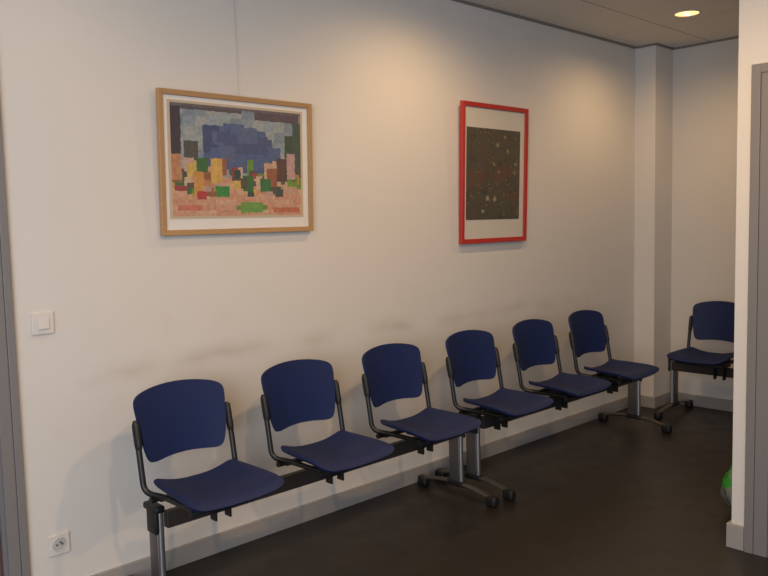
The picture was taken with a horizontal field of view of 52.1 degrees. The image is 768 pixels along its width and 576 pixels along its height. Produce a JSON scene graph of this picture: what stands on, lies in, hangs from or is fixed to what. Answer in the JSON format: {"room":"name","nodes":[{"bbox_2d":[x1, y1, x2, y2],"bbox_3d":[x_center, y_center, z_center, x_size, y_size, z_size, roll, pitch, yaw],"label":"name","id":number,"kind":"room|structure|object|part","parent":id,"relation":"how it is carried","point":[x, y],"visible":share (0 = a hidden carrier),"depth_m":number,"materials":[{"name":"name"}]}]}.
{"room":"waiting room","nodes":[
{"label":"waiting room","id":0,"kind":"room"},
{"bbox_2d":[0,0,634,575],"bbox_3d":[-1.145,-0.114,2.868,8.700,2.532,0.100,-6,7,-43],"label":"wall","id":1,"kind":"structure","parent":0,"point":[136,309],"depth_m":3.46,"materials":[{"name":"paint"}]},
{"bbox_2d":[0,106,30,575],"bbox_3d":[-1.642,0.147,2.372,0.980,2.120,0.134,-6,7,-43],"label":"door frame","id":2,"kind":"structure","parent":1,"relation":"in","point":[14,544],"depth_m":2.69,"materials":[{"name":"grey"}]},
{"bbox_2d":[31,311,53,335],"bbox_3d":[-1.196,0.124,2.755,0.076,0.078,0.016,-6,7,-43],"label":"light switch","id":3,"kind":"object","parent":1,"relation":"attached to","point":[42,323],"visible":1,"depth_m":2.75,"materials":[{"name":"grey plastic"}]},
{"bbox_2d":[48,531,69,556],"bbox_3d":[-1.169,0.924,2.830,0.074,0.076,0.018,-6,7,-43],"label":"wall socket","id":4,"kind":"object","parent":1,"relation":"attached to","point":[58,544],"visible":1,"depth_m":2.83,"materials":[{"name":"grey plastic"}]},
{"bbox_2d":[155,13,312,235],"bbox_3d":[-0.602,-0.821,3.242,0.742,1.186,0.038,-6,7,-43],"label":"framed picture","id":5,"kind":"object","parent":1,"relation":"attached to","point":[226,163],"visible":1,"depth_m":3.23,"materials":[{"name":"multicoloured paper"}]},
{"bbox_3d":[-0.595,-0.510,3.268,0.742,0.562,0.022,-6,8,-43],"label":"frame","id":6,"kind":"part","parent":5,"relation":"part of","materials":[{"name":"brown wood"}]},
{"bbox_2d":[166,99,302,218],"bbox_3d":[-0.598,-0.522,3.261,0.654,0.460,0.015,-6,7,-43],"label":"print","id":7,"kind":"object","parent":5,"relation":"attached to","point":[226,158],"depth_m":3.24,"materials":[{"name":"multicoloured paper"}]},
{"bbox_2d":[91,391,669,575],"bbox_3d":[0.424,0.961,4.255,4.463,0.081,0.163,-6,7,-43],"label":"baseboard","id":8,"kind":"structure","parent":1,"relation":"attached to","point":[190,552],"depth_m":3.74,"materials":[{"name":"grey wood"}]},
{"bbox_2d":[459,100,528,243],"bbox_3d":[0.625,-0.640,4.420,0.585,0.765,0.046,-6,7,-43],"label":"framed picture","id":9,"kind":"object","parent":1,"relation":"attached to","point":[493,175],"visible":1,"depth_m":4.40,"materials":[{"name":"red"}]},
{"bbox_2d":[466,126,519,219],"bbox_3d":[0.617,-0.637,4.411,0.476,0.502,0.003,-6,9,-43],"label":"print","id":10,"kind":"object","parent":9,"relation":"attached to","point":[492,155],"depth_m":4.40},
{"bbox_2d":[452,0,635,48],"bbox_3d":[-1.195,-1.360,2.662,8.134,0.012,0.014,-6,7,-43],"label":"trim","id":11,"kind":"structure","parent":1,"relation":"attached to","point":[459,1],"depth_m":4.67,"materials":[{"name":"grey"}]},
{"bbox_2d":[166,403,767,575],"bbox_3d":[0.680,1.307,1.103,8.700,0.080,5.300,-6,7,-43],"label":"floor","id":12,"kind":"structure","parent":0,"point":[618,495],"depth_m":3.54,"materials":[{"name":"plastic"}]},
{"bbox_2d":[130,343,498,575],"bbox_3d":[-0.208,0.698,3.282,1.688,0.800,0.600,-6,7,-43],"label":"bench","id":13,"kind":"object","parent":12,"relation":"on","point":[173,417],"visible":1,"depth_m":3.07,"materials":[{"name":"grey paint"}]},
{"bbox_3d":[-0.797,0.736,2.736,0.036,0.021,0.022,-6,7,-43],"label":"adjusting knob","id":14,"kind":"part","parent":13,"relation":"part of","materials":[{"name":"black plastic"}]},
{"bbox_3d":[-0.809,0.929,2.793,0.018,0.304,0.068,-6,7,-43],"label":"leg","id":15,"kind":"part","parent":13,"relation":"part of","materials":[{"name":"grey metal"}]},
{"bbox_3d":[-0.746,0.475,2.883,0.366,0.264,0.092,-6,7,-43],"label":"backrest","id":16,"kind":"part","parent":13,"relation":"part of","materials":[{"name":"blue plastic"}]},
{"bbox_3d":[-0.579,0.687,2.730,0.374,0.056,0.315,-6,7,-43],"label":"seat","id":17,"kind":"part","parent":13,"relation":"part of","materials":[{"name":"blue plastic"}]},
{"bbox_3d":[-0.406,0.695,3.107,0.036,0.021,0.022,-6,7,-43],"label":"adjusting knob","id":18,"kind":"part","parent":13,"relation":"part of","materials":[{"name":"black plastic"}]},
{"bbox_3d":[-0.355,0.434,3.254,0.366,0.264,0.092,-6,7,-43],"label":"backrest","id":19,"kind":"part","parent":13,"relation":"part of","materials":[{"name":"blue plastic"}]},
{"bbox_3d":[-0.188,0.646,3.101,0.374,0.056,0.315,-6,7,-43],"label":"seat","id":20,"kind":"part","parent":13,"relation":"part of","materials":[{"name":"blue plastic"}]},
{"bbox_3d":[0.035,0.393,3.625,0.366,0.264,0.092,-6,7,-43],"label":"backrest","id":21,"kind":"part","parent":13,"relation":"part of","materials":[{"name":"blue plastic"}]},
{"bbox_3d":[0.203,0.605,3.472,0.374,0.056,0.315,-6,7,-43],"label":"seat","id":22,"kind":"part","parent":13,"relation":"part of","materials":[{"name":"blue plastic"}]},
{"bbox_3d":[0.352,0.807,3.896,0.018,0.304,0.068,-6,7,-43],"label":"leg","id":23,"kind":"part","parent":13,"relation":"part of","materials":[{"name":"grey metal"}]},
{"bbox_2d":[435,310,671,500],"bbox_3d":[1.016,0.569,4.445,1.800,0.800,0.600,-6,7,-43],"label":"bench","id":24,"kind":"object","parent":12,"relation":"on","point":[473,355],"visible":0.98,"depth_m":4.21,"materials":[{"name":"grey paint"}]},
{"bbox_3d":[0.438,0.351,4.007,0.366,0.264,0.092,-6,7,-43],"label":"backrest","id":25,"kind":"part","parent":24,"relation":"part of","materials":[{"name":"blue plastic"}]},
{"bbox_3d":[0.447,0.797,3.986,0.018,0.304,0.068,-6,7,-43],"label":"leg","id":26,"kind":"part","parent":24,"relation":"part of","materials":[{"name":"grey metal"}]},
{"bbox_3d":[0.605,0.563,3.854,0.374,0.056,0.315,-6,7,-43],"label":"seat","id":27,"kind":"part","parent":24,"relation":"part of","materials":[{"name":"blue plastic"}]},
{"bbox_3d":[0.828,0.310,4.378,0.366,0.264,0.092,-6,7,-43],"label":"backrest","id":28,"kind":"part","parent":24,"relation":"part of","materials":[{"name":"blue plastic"}]},
{"bbox_3d":[0.996,0.522,4.225,0.374,0.056,0.315,-6,7,-43],"label":"seat","id":29,"kind":"part","parent":24,"relation":"part of","materials":[{"name":"blue plastic"}]},
{"bbox_3d":[1.219,0.269,4.749,0.366,0.264,0.092,-6,7,-43],"label":"backrest","id":30,"kind":"part","parent":24,"relation":"part of","materials":[{"name":"blue plastic"}]},
{"bbox_3d":[1.386,0.481,4.596,0.374,0.056,0.315,-6,7,-43],"label":"seat","id":31,"kind":"part","parent":24,"relation":"part of","materials":[{"name":"blue plastic"}]},
{"bbox_3d":[1.617,0.674,5.097,0.018,0.304,0.068,-6,7,-43],"label":"leg","id":32,"kind":"part","parent":24,"relation":"part of","materials":[{"name":"grey metal"}]},
{"bbox_2d":[654,301,734,419],"bbox_3d":[2.521,0.512,4.778,0.600,0.786,1.670,-6,7,-43],"label":"bench","id":33,"kind":"object","parent":12,"relation":"on","point":[710,320],"visible":0.81,"depth_m":5.21,"materials":[{"name":"grey paint"}]},
{"bbox_3d":[2.004,0.638,5.412,0.068,0.304,0.018,-6,7,-43],"label":"leg","id":34,"kind":"part","parent":33,"relation":"part of","materials":[{"name":"grey metal"}]},
{"bbox_3d":[2.057,0.440,5.052,0.315,0.056,0.374,-6,7,-43],"label":"seat","id":35,"kind":"part","parent":33,"relation":"part of","materials":[{"name":"blue plastic"}]},
{"bbox_3d":[2.223,0.221,5.196,0.092,0.264,0.366,-6,7,-43],"label":"backrest","id":36,"kind":"part","parent":33,"relation":"part of","materials":[{"name":"blue plastic"}]},
{"bbox_2d":[720,465,731,508],"bbox_3d":[1.644,0.877,3.550,0.223,0.309,0.208,-2,5,-2],"label":"ball","id":37,"kind":"object","parent":12,"relation":"on","point":[726,487],"visible":0.2,"depth_m":3.54,"materials":[{"name":"green plastic"}]},
{"bbox_2d":[465,0,738,47],"bbox_3d":[0.620,-1.285,0.880,8.700,0.060,5.300,-6,7,-43],"label":"ceiling","id":38,"kind":"structure","parent":0,"point":[636,23],"depth_m":4.64,"materials":[{"name":"paint"}]},
{"bbox_2d":[672,9,702,16],"bbox_3d":[1.762,-1.593,4.566,0.168,0.012,0.168,-6,7,-43],"label":"recessed light","id":39,"kind":"object","parent":38,"relation":"in","point":[690,12],"visible":1,"depth_m":4.55,"materials":[{"name":"beige"}]},
{"bbox_2d":[634,45,672,396],"bbox_3d":[1.923,-0.421,5.609,0.252,2.532,0.151,-6,7,-43],"label":"pillar","id":40,"kind":"structure","parent":0,"point":[653,64],"depth_m":5.53,"materials":[{"name":"paint"}]},
{"bbox_2d":[636,43,673,49],"bbox_3d":[1.894,-1.675,5.482,0.252,0.012,0.149,-6,7,-43],"label":"trim","id":41,"kind":"structure","parent":40,"relation":"attached to","point":[653,44],"depth_m":5.41,"materials":[{"name":"grey"}]},
{"bbox_2d":[671,38,738,399],"bbox_3d":[3.794,-0.319,3.907,0.100,2.532,5.200,-6,7,-43],"label":"wall","id":42,"kind":"structure","parent":0,"point":[705,77],"depth_m":5.46,"materials":[{"name":"paint"}]},
{"bbox_2d":[678,392,732,411],"bbox_3d":[3.800,0.907,3.955,0.012,0.081,4.947,-6,7,-43],"label":"baseboard","id":43,"kind":"structure","parent":42,"relation":"attached to","point":[698,400],"depth_m":5.53,"materials":[{"name":"grey"}]},
{"bbox_2d":[674,36,738,49],"bbox_3d":[3.741,-1.568,3.742,0.013,0.012,4.948,-6,7,-43],"label":"trim","id":44,"kind":"structure","parent":42,"relation":"attached to","point":[736,37],"depth_m":5.35,"materials":[{"name":"grey"}]},
{"bbox_2d":[731,0,767,525],"bbox_3d":[2.714,-0.115,1.837,0.116,2.532,3.683,-6,7,-43],"label":"wall partition","id":45,"kind":"structure","parent":0,"point":[753,14],"depth_m":3.10,"materials":[{"name":"paint"}]},
{"bbox_2d":[726,520,743,550],"bbox_3d":[1.484,1.012,3.257,0.144,0.101,0.070,-6,7,-43],"label":"baseboard","id":46,"kind":"structure","parent":45,"relation":"attached to","point":[734,533],"depth_m":3.21,"materials":[{"name":"grey wood"}]},
{"bbox_2d":[744,62,767,557],"bbox_3d":[1.801,0.125,2.774,0.134,1.935,0.980,-6,7,-43],"label":"door frame","id":47,"kind":"structure","parent":45,"relation":"in","point":[756,439],"depth_m":3.08,"materials":[{"name":"grey"}]}
]}

